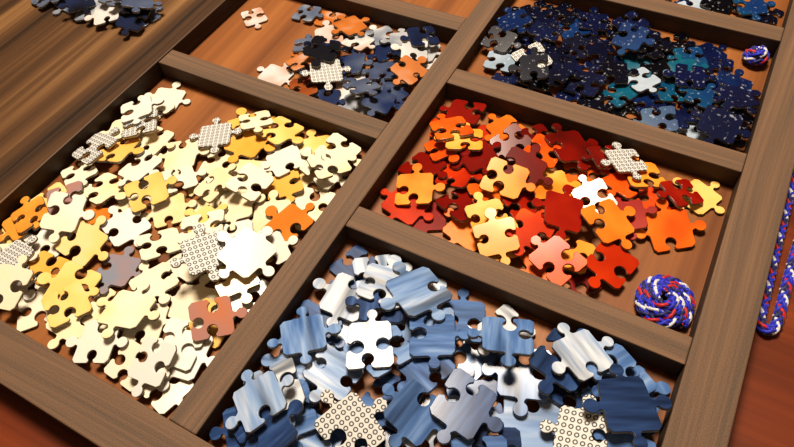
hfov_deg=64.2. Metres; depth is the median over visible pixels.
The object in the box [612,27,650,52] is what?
puzzle
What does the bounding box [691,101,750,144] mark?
puzzle
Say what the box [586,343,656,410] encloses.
puzzle
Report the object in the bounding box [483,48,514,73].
puzzle
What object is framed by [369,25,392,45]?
puzzle
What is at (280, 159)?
puzzle
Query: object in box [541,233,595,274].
puzzle
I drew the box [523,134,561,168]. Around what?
puzzle
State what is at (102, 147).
puzzle
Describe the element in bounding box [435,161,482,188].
puzzle
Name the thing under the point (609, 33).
puzzle
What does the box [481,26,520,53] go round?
puzzle
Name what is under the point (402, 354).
puzzle
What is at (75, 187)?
puzzle
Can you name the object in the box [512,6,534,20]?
puzzle
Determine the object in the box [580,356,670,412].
puzzle
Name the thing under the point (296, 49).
puzzle
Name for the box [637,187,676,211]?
puzzle
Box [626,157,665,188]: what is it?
puzzle
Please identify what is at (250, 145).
puzzle
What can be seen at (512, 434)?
puzzle
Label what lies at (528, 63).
puzzle
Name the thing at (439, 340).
puzzle
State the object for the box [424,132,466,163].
puzzle
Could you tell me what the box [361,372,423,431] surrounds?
puzzle
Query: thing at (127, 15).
puzzle
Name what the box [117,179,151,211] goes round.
puzzle
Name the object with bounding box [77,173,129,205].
puzzle
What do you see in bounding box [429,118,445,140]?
puzzle
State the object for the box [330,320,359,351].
puzzle
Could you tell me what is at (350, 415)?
puzzle
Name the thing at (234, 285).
puzzle
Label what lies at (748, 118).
puzzle
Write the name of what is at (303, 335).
puzzle
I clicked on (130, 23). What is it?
puzzle
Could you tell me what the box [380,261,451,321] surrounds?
puzzle
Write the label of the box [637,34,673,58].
puzzle
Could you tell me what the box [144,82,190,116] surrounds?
puzzle
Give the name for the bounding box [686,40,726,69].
puzzle
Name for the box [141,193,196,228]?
puzzle
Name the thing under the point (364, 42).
puzzle
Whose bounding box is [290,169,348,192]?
puzzle
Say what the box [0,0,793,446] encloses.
tray
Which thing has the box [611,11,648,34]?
puzzle
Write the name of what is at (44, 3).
puzzle
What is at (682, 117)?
puzzle
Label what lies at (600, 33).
puzzle
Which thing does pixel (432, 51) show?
puzzle
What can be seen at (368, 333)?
puzzle
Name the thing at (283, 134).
puzzle
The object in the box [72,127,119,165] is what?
puzzle
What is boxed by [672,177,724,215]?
puzzle
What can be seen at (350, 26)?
puzzle
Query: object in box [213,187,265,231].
puzzle
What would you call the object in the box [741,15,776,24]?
puzzle
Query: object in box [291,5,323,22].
puzzle
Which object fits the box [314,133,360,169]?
puzzle
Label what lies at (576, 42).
puzzle
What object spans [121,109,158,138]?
puzzle
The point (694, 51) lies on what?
puzzle
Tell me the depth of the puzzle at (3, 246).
0.41 m
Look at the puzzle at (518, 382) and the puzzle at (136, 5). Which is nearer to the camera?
the puzzle at (518, 382)
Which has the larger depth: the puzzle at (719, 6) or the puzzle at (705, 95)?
the puzzle at (719, 6)
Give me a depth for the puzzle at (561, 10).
0.54 m
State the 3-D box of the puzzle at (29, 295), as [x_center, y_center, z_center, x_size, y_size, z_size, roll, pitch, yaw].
[-0.249,0.039,0.410,0.034,0.002,0.035,-11,53,-3]
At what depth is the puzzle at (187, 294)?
0.40 m
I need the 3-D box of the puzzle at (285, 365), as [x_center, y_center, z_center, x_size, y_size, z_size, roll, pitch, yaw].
[-0.066,0.095,0.344,0.030,0.008,0.039,-20,55,-10]
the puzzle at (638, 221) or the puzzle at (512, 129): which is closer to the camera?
the puzzle at (638, 221)
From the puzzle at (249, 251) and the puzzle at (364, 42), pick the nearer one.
the puzzle at (249, 251)
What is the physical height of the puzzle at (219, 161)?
0.002 m
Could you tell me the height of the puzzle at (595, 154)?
0.008 m
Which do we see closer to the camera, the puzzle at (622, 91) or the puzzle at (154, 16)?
the puzzle at (622, 91)
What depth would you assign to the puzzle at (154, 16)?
0.55 m
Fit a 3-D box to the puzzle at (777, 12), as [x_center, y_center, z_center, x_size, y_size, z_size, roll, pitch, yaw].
[0.304,-0.177,0.528,0.022,0.002,0.030,-38,59,-21]
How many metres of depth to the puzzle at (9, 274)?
0.40 m
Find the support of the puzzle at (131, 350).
on the tray
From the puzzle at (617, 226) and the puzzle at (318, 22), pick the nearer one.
the puzzle at (617, 226)
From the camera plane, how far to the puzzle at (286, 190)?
0.44 m
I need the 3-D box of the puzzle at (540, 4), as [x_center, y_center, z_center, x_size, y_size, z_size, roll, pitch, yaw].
[0.117,-0.182,0.548,0.032,0.002,0.024,-18,54,-9]
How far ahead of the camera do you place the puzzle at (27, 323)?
0.40 m
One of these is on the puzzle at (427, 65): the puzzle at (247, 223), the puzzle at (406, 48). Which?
the puzzle at (406, 48)
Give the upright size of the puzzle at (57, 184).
0.002 m
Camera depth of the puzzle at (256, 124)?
0.47 m
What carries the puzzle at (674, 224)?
on the tray
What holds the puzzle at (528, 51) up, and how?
on the tray
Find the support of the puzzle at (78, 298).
on the puzzle at (66, 276)
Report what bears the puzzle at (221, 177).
on the puzzle at (201, 203)
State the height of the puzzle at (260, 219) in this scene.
0.010 m
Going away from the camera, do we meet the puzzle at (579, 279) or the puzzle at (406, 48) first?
the puzzle at (579, 279)
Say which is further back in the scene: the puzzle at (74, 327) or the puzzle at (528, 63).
the puzzle at (528, 63)
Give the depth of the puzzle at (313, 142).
0.47 m
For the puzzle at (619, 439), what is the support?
on the tray
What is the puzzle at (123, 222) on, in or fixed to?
on the tray
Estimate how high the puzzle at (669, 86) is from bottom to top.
0.004 m
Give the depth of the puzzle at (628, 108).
0.47 m
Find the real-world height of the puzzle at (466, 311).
0.006 m
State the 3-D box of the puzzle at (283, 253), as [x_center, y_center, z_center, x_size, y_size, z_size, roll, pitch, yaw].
[-0.078,0.017,0.405,0.034,0.010,0.023,-22,55,-12]
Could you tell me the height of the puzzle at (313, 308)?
0.003 m
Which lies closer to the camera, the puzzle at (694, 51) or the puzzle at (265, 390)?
the puzzle at (265, 390)
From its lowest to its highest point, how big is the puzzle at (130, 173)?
0.008 m
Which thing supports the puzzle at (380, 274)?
on the tray
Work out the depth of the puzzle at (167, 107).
0.50 m
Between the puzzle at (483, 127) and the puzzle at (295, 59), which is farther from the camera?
the puzzle at (295, 59)
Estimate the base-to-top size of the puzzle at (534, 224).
0.009 m
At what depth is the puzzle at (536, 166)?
0.43 m
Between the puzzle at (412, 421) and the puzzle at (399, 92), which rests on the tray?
the puzzle at (399, 92)
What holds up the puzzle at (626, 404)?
on the puzzle at (618, 352)
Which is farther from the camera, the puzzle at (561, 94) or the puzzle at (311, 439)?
the puzzle at (561, 94)
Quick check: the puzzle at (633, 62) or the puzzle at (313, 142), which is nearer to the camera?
the puzzle at (313, 142)
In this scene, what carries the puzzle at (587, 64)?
on the tray
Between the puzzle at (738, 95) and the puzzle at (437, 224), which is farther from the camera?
the puzzle at (738, 95)
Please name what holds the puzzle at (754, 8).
on the tray
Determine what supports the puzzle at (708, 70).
on the tray
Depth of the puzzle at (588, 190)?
0.41 m
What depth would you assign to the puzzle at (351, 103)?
0.49 m
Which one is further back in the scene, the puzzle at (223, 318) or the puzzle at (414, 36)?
the puzzle at (414, 36)
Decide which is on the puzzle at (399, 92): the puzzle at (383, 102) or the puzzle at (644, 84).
the puzzle at (383, 102)
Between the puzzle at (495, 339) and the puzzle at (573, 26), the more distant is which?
the puzzle at (573, 26)
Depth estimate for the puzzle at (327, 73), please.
0.50 m
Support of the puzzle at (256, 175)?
on the puzzle at (239, 208)
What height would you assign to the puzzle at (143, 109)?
0.008 m
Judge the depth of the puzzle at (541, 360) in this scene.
0.34 m
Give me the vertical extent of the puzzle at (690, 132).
0.002 m
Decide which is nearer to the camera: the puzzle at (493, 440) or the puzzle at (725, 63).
the puzzle at (493, 440)
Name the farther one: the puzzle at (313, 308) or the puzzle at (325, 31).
the puzzle at (325, 31)
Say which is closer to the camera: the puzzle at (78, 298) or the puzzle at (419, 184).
the puzzle at (78, 298)
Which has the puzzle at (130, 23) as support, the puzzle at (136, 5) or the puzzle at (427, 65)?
the puzzle at (136, 5)
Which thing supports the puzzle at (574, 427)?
on the tray
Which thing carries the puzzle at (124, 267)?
on the tray
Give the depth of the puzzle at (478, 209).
0.41 m
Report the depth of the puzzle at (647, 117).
0.45 m
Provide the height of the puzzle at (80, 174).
0.009 m
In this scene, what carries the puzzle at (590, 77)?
on the tray
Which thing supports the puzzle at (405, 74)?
on the tray
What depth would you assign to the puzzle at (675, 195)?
0.41 m
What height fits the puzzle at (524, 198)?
0.008 m
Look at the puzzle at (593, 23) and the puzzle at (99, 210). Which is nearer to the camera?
the puzzle at (99, 210)
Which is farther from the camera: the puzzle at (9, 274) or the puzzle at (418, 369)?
the puzzle at (9, 274)
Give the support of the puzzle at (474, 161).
on the tray
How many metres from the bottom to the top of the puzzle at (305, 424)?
0.009 m
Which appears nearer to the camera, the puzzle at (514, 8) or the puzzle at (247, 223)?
the puzzle at (247, 223)
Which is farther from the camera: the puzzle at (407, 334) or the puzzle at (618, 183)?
the puzzle at (618, 183)
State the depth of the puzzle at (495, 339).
0.35 m
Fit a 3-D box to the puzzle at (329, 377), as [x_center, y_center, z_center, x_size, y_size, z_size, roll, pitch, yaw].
[-0.035,0.083,0.352,0.033,0.009,0.035,-16,54,-7]
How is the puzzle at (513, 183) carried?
on the puzzle at (524, 198)
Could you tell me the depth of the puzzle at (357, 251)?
0.40 m
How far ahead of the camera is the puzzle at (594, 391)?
0.33 m
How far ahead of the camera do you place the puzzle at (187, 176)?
0.45 m
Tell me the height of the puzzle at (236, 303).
0.007 m
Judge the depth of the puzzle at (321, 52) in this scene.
0.51 m
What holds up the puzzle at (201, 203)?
on the tray
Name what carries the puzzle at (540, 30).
on the tray
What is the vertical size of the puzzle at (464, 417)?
0.005 m
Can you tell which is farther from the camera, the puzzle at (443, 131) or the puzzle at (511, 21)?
the puzzle at (511, 21)
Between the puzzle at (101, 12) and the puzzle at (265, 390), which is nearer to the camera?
the puzzle at (265, 390)
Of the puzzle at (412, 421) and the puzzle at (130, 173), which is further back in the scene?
the puzzle at (130, 173)
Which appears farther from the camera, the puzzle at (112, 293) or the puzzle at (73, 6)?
the puzzle at (73, 6)
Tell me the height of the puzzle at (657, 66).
0.004 m
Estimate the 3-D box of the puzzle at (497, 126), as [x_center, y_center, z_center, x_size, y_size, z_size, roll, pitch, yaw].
[0.080,-0.069,0.464,0.030,0.003,0.030,5,54,8]
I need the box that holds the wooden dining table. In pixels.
[0,202,793,446]
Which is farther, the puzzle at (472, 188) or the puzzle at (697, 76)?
the puzzle at (697, 76)
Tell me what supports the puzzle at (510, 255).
on the tray
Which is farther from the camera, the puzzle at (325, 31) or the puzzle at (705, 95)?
the puzzle at (325, 31)
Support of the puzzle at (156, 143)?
on the tray
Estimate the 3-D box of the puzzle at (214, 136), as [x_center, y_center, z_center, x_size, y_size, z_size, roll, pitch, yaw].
[-0.136,-0.066,0.472,0.033,0.006,0.031,29,61,23]
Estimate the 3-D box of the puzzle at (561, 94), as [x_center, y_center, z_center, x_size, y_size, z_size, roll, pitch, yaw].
[0.128,-0.091,0.479,0.032,0.002,0.028,-10,53,-3]
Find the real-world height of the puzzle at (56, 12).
0.002 m
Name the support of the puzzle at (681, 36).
on the tray
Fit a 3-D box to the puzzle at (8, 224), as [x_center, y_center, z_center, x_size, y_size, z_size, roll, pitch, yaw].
[-0.258,-0.001,0.438,0.033,0.006,0.033,-4,53,2]
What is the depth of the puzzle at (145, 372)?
0.36 m
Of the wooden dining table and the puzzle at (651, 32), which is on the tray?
the puzzle at (651, 32)
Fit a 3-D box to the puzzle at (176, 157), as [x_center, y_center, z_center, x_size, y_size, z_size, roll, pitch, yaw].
[-0.159,-0.051,0.469,0.035,0.007,0.034,-39,60,-22]
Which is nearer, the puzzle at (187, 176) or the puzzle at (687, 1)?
the puzzle at (187, 176)
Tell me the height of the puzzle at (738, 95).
0.007 m
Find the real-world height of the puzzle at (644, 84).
0.008 m
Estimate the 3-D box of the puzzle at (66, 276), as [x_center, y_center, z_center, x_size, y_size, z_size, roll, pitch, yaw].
[-0.210,0.038,0.401,0.036,0.008,0.030,16,56,16]
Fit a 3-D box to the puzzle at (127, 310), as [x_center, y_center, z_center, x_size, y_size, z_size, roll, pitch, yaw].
[-0.164,0.052,0.385,0.035,0.007,0.034,-24,55,-13]
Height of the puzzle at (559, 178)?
0.007 m
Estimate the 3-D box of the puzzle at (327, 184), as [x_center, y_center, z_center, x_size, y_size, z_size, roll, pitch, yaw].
[-0.051,-0.038,0.447,0.046,0.011,0.027,35,63,26]
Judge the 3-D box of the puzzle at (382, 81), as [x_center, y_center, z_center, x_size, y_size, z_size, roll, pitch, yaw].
[-0.011,-0.099,0.495,0.024,0.004,0.041,2,54,6]
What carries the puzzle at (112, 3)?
on the puzzle
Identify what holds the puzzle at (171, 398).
on the tray
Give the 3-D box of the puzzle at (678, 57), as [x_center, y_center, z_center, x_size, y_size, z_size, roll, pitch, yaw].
[0.218,-0.117,0.479,0.028,0.002,0.028,31,62,24]
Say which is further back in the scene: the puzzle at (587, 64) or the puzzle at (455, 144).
the puzzle at (587, 64)
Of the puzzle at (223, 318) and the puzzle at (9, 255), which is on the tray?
the puzzle at (223, 318)
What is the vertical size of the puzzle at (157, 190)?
0.008 m
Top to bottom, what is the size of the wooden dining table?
0.750 m
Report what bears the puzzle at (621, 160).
on the puzzle at (652, 169)
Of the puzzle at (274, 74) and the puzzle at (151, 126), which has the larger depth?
the puzzle at (274, 74)
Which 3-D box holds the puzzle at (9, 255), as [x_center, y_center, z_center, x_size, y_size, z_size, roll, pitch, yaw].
[-0.253,0.024,0.412,0.034,0.010,0.035,-12,54,-4]
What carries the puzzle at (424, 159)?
on the tray
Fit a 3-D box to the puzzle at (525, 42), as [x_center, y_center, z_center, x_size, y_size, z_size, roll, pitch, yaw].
[0.110,-0.159,0.530,0.032,0.004,0.026,-34,58,-19]
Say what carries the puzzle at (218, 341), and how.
on the tray
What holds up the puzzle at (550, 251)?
on the puzzle at (585, 248)
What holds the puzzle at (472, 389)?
on the tray
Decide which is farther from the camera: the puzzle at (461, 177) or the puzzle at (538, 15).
the puzzle at (538, 15)
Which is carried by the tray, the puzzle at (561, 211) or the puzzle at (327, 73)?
the puzzle at (561, 211)
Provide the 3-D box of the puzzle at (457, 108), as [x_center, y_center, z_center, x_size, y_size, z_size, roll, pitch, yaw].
[0.051,-0.083,0.474,0.032,0.005,0.032,-20,54,-10]
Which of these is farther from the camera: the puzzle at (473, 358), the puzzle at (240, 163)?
the puzzle at (240, 163)
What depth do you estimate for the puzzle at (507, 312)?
0.37 m
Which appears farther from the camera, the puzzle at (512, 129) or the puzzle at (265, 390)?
the puzzle at (512, 129)
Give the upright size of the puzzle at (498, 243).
0.011 m
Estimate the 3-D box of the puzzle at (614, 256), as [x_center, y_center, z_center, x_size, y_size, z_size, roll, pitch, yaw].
[0.130,0.025,0.385,0.026,0.008,0.044,35,63,26]
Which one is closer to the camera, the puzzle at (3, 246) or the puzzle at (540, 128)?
the puzzle at (3, 246)
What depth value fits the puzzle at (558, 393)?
0.34 m
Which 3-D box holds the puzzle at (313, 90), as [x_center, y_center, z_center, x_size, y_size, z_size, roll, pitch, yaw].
[-0.073,-0.105,0.502,0.020,0.005,0.030,-15,54,-7]
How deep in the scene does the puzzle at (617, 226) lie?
0.40 m
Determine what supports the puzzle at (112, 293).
on the tray
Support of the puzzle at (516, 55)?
on the puzzle at (541, 85)
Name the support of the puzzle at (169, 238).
on the tray
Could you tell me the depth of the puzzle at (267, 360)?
0.36 m
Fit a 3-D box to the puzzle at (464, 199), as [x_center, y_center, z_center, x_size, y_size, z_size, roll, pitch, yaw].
[0.047,-0.015,0.423,0.034,0.010,0.028,-33,58,-19]
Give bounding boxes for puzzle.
[0,204,47,243]
[0,235,37,269]
[0,243,38,262]
[0,255,33,310]
[0,275,37,302]
[1,228,24,243]
[11,196,48,233]
[17,284,67,332]
[23,229,76,258]
[26,251,69,288]
[30,0,58,8]
[30,182,72,209]
[37,261,101,309]
[39,191,95,243]
[41,281,99,328]
[46,301,104,349]
[47,181,82,214]
[53,0,82,15]
[55,215,108,266]
[58,0,95,14]
[61,162,98,186]
[66,320,128,363]
[71,202,112,250]
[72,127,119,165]
[74,0,101,21]
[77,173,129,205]
[81,288,123,332]
[83,144,122,162]
[84,2,122,26]
[95,138,144,163]
[96,246,141,295]
[96,281,159,339]
[98,0,121,6]
[99,119,145,140]
[101,206,151,247]
[104,340,147,391]
[113,0,161,13]
[115,8,150,35]
[117,150,162,187]
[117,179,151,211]
[121,95,164,125]
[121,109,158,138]
[121,303,176,342]
[124,172,177,212]
[125,6,162,29]
[126,11,150,21]
[127,336,177,397]
[129,262,179,304]
[135,126,175,157]
[135,227,181,261]
[137,380,193,414]
[138,94,174,121]
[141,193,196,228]
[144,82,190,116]
[153,317,209,380]
[156,139,209,176]
[156,318,214,391]
[161,164,206,194]
[165,253,203,282]
[168,274,218,328]
[170,223,234,281]
[177,209,224,244]
[180,204,227,232]
[186,298,236,348]
[188,175,230,211]
[188,295,247,341]
[189,117,242,154]
[193,163,236,203]
[199,148,233,183]
[207,265,259,304]
[209,406,261,446]
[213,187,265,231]
[216,219,266,237]
[217,226,276,279]
[219,155,272,181]
[224,126,275,163]
[225,161,273,201]
[225,370,294,432]
[227,108,275,139]
[230,278,269,320]
[232,399,303,446]
[238,110,273,133]
[241,7,267,29]
[241,190,298,233]
[243,357,305,425]
[256,116,303,145]
[256,231,298,275]
[257,63,293,86]
[259,170,303,203]
[261,202,314,240]
[261,343,327,387]
[264,145,311,177]
[267,307,341,365]
[280,186,335,231]
[281,374,317,446]
[285,53,314,71]
[287,403,332,446]
[289,76,318,95]
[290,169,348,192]
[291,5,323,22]
[292,34,312,52]
[292,299,345,349]
[297,129,343,170]
[299,148,346,190]
[301,59,350,91]
[302,35,340,67]
[303,343,363,403]
[304,40,348,56]
[307,148,356,180]
[312,88,344,105]
[313,272,382,326]
[313,407,366,446]
[314,11,345,26]
[314,20,343,42]
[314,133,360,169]
[314,389,387,446]
[325,75,375,99]
[329,245,377,288]
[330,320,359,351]
[331,15,369,36]
[338,49,373,82]
[338,94,375,114]
[341,30,374,51]
[342,77,380,95]
[345,291,403,323]
[345,309,393,370]
[350,321,413,378]
[352,254,412,288]
[356,255,401,309]
[358,85,401,116]
[360,61,397,80]
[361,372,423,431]
[361,429,402,446]
[367,39,400,62]
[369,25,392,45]
[371,82,408,104]
[378,78,394,116]
[380,28,426,45]
[380,187,433,225]
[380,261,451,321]
[381,279,446,326]
[382,379,445,446]
[390,39,427,60]
[390,55,427,85]
[391,307,454,341]
[394,57,437,78]
[394,163,445,205]
[397,341,455,393]
[398,150,447,178]
[400,26,439,46]
[402,395,460,446]
[409,314,469,369]
[410,36,440,62]
[411,202,451,232]
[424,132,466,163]
[429,114,473,141]
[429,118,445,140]
[429,368,502,444]
[434,122,482,151]
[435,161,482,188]
[436,188,482,222]
[439,99,486,127]
[442,208,487,251]
[443,288,484,343]
[446,365,502,435]
[448,325,499,379]
[451,140,500,175]
[451,435,506,446]
[464,192,507,230]
[466,182,504,206]
[467,125,494,149]
[467,316,533,367]
[472,208,519,264]
[472,427,521,446]
[477,219,524,260]
[477,304,535,356]
[479,157,535,199]
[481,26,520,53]
[481,349,551,416]
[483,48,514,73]
[484,114,524,141]
[489,123,532,161]
[489,397,559,446]
[491,66,527,88]
[494,7,532,33]
[500,191,543,223]
[503,144,552,189]
[505,28,534,46]
[505,207,555,256]
[508,47,548,81]
[509,46,531,59]
[511,42,552,74]
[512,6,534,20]
[514,60,519,77]
[516,123,547,147]
[517,73,559,91]
[520,0,551,17]
[520,239,565,280]
[522,169,580,200]
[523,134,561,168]
[524,6,557,24]
[524,21,563,42]
[528,328,582,394]
[529,235,586,285]
[530,41,569,62]
[532,184,595,239]
[540,394,609,446]
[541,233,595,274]
[543,87,583,101]
[544,123,597,171]
[546,3,583,24]
[546,52,582,85]
[549,380,599,407]
[551,323,613,381]
[558,15,590,38]
[562,32,589,58]
[563,64,605,97]
[563,160,600,182]
[564,269,601,293]
[566,55,592,81]
[571,174,617,213]
[577,93,614,112]
[578,7,608,36]
[580,199,635,249]
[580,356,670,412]
[581,145,614,169]
[583,29,609,44]
[583,363,671,446]
[584,37,622,64]
[585,238,638,289]
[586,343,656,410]
[591,385,655,437]
[593,430,655,446]
[594,55,638,84]
[599,82,637,107]
[600,20,616,37]
[600,142,647,180]
[600,169,648,199]
[603,194,656,240]
[608,98,637,119]
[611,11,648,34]
[611,22,654,55]
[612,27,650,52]
[613,52,650,77]
[617,23,663,43]
[625,67,660,93]
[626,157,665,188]
[632,90,666,114]
[633,106,678,131]
[634,198,705,252]
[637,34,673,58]
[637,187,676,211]
[640,50,674,80]
[655,75,685,102]
[656,179,703,207]
[657,32,696,55]
[661,102,698,129]
[662,54,708,73]
[663,63,716,88]
[666,0,692,5]
[667,47,707,64]
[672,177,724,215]
[674,68,718,88]
[674,122,708,140]
[678,0,710,10]
[678,83,723,109]
[684,127,744,148]
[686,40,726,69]
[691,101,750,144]
[694,105,740,140]
[700,0,737,14]
[701,55,733,74]
[712,80,760,114]
[714,69,757,101]
[729,108,753,129]
[732,0,775,21]
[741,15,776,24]
[744,5,783,24]
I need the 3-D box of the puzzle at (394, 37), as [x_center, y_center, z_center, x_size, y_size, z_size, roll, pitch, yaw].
[0.005,-0.153,0.528,0.031,0.010,0.032,34,63,26]
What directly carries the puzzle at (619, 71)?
on the tray
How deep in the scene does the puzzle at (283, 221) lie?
0.41 m
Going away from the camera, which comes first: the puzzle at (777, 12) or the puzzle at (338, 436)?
the puzzle at (338, 436)
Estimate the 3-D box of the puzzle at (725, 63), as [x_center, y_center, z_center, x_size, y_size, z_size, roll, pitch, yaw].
[0.243,-0.122,0.490,0.031,0.002,0.022,17,57,17]
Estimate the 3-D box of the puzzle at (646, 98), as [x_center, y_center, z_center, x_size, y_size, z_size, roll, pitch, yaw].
[0.187,-0.091,0.471,0.023,0.007,0.031,-3,53,2]
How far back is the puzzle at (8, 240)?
0.43 m
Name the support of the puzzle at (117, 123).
on the tray
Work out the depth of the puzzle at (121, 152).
0.47 m
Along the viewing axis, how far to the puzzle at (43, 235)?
0.43 m
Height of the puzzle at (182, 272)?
0.005 m
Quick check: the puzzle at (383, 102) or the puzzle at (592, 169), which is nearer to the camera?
the puzzle at (592, 169)
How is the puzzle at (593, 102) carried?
on the tray
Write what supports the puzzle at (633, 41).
on the puzzle at (642, 49)
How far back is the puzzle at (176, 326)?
0.37 m
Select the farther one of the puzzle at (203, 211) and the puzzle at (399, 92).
the puzzle at (399, 92)
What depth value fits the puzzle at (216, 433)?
0.34 m
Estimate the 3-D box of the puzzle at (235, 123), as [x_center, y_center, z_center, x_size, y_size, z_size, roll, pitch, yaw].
[-0.113,-0.074,0.484,0.036,0.005,0.032,14,56,14]
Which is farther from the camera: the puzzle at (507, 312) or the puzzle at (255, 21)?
the puzzle at (255, 21)
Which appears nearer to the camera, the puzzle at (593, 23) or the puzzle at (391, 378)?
the puzzle at (391, 378)
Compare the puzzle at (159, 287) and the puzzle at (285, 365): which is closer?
the puzzle at (285, 365)
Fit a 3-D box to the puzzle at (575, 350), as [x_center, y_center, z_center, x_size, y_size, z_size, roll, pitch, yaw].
[0.100,0.071,0.342,0.033,0.009,0.033,11,55,13]
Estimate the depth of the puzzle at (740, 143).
0.44 m
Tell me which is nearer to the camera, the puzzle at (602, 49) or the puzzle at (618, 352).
the puzzle at (618, 352)
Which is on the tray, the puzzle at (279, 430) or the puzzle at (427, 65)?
the puzzle at (427, 65)
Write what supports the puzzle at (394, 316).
on the tray
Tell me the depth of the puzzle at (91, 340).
0.37 m
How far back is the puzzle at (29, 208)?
0.44 m
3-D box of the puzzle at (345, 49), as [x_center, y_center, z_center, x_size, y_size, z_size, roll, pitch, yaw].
[-0.059,-0.145,0.523,0.029,0.009,0.029,-37,59,-21]
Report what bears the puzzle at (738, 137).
on the puzzle at (740, 143)
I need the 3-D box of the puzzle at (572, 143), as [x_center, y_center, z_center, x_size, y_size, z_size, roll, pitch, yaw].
[0.120,-0.054,0.442,0.036,0.010,0.034,21,58,19]
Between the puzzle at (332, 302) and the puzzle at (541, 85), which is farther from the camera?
the puzzle at (541, 85)
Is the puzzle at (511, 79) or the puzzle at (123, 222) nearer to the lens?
the puzzle at (123, 222)
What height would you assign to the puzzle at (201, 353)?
0.006 m
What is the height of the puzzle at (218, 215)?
0.010 m
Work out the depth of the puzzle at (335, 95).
0.50 m
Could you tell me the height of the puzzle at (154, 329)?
0.002 m
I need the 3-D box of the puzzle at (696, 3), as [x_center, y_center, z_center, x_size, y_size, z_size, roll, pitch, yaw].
[0.252,-0.181,0.533,0.041,0.005,0.024,-19,54,-10]
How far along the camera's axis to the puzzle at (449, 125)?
0.45 m
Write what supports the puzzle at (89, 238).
on the tray
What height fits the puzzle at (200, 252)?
0.008 m
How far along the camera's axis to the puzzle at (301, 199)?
0.43 m
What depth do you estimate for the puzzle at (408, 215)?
0.42 m
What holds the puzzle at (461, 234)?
on the tray
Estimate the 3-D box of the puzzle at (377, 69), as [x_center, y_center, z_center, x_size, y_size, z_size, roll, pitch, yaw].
[-0.011,-0.123,0.510,0.030,0.007,0.032,-40,60,-22]
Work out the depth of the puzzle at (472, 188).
0.43 m
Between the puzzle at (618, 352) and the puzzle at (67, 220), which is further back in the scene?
the puzzle at (67, 220)
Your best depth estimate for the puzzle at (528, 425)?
0.33 m
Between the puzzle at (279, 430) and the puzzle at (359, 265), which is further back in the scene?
the puzzle at (359, 265)
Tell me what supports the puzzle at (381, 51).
on the tray
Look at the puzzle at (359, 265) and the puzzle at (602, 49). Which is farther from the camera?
the puzzle at (602, 49)
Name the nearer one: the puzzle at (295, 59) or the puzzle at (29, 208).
the puzzle at (29, 208)
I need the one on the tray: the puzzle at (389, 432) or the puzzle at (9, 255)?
the puzzle at (389, 432)
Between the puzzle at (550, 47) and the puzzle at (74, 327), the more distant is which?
the puzzle at (550, 47)
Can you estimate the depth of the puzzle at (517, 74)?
0.49 m
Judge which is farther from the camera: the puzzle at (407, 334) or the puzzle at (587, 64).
the puzzle at (587, 64)
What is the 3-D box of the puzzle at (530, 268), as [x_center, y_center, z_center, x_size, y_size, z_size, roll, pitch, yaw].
[0.091,0.024,0.395,0.031,0.005,0.034,13,56,14]
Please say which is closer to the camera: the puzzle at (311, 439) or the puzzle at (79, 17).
the puzzle at (311, 439)
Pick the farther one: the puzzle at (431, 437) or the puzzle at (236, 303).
the puzzle at (236, 303)
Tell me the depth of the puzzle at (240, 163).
0.45 m
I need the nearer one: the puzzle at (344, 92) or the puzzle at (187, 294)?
the puzzle at (187, 294)
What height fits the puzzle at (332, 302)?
0.008 m
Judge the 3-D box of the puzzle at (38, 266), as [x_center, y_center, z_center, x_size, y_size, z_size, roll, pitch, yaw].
[-0.232,0.029,0.412,0.034,0.003,0.024,18,57,18]
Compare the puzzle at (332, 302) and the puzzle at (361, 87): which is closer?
the puzzle at (332, 302)
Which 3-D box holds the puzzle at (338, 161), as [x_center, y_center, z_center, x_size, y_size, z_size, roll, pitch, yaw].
[-0.044,-0.043,0.443,0.034,0.010,0.023,-27,56,-15]
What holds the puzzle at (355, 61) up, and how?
on the tray
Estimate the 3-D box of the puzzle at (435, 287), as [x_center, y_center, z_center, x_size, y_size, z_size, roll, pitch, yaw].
[0.013,0.044,0.388,0.039,0.002,0.031,-24,55,-13]
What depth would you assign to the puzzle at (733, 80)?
0.48 m
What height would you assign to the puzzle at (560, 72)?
0.008 m

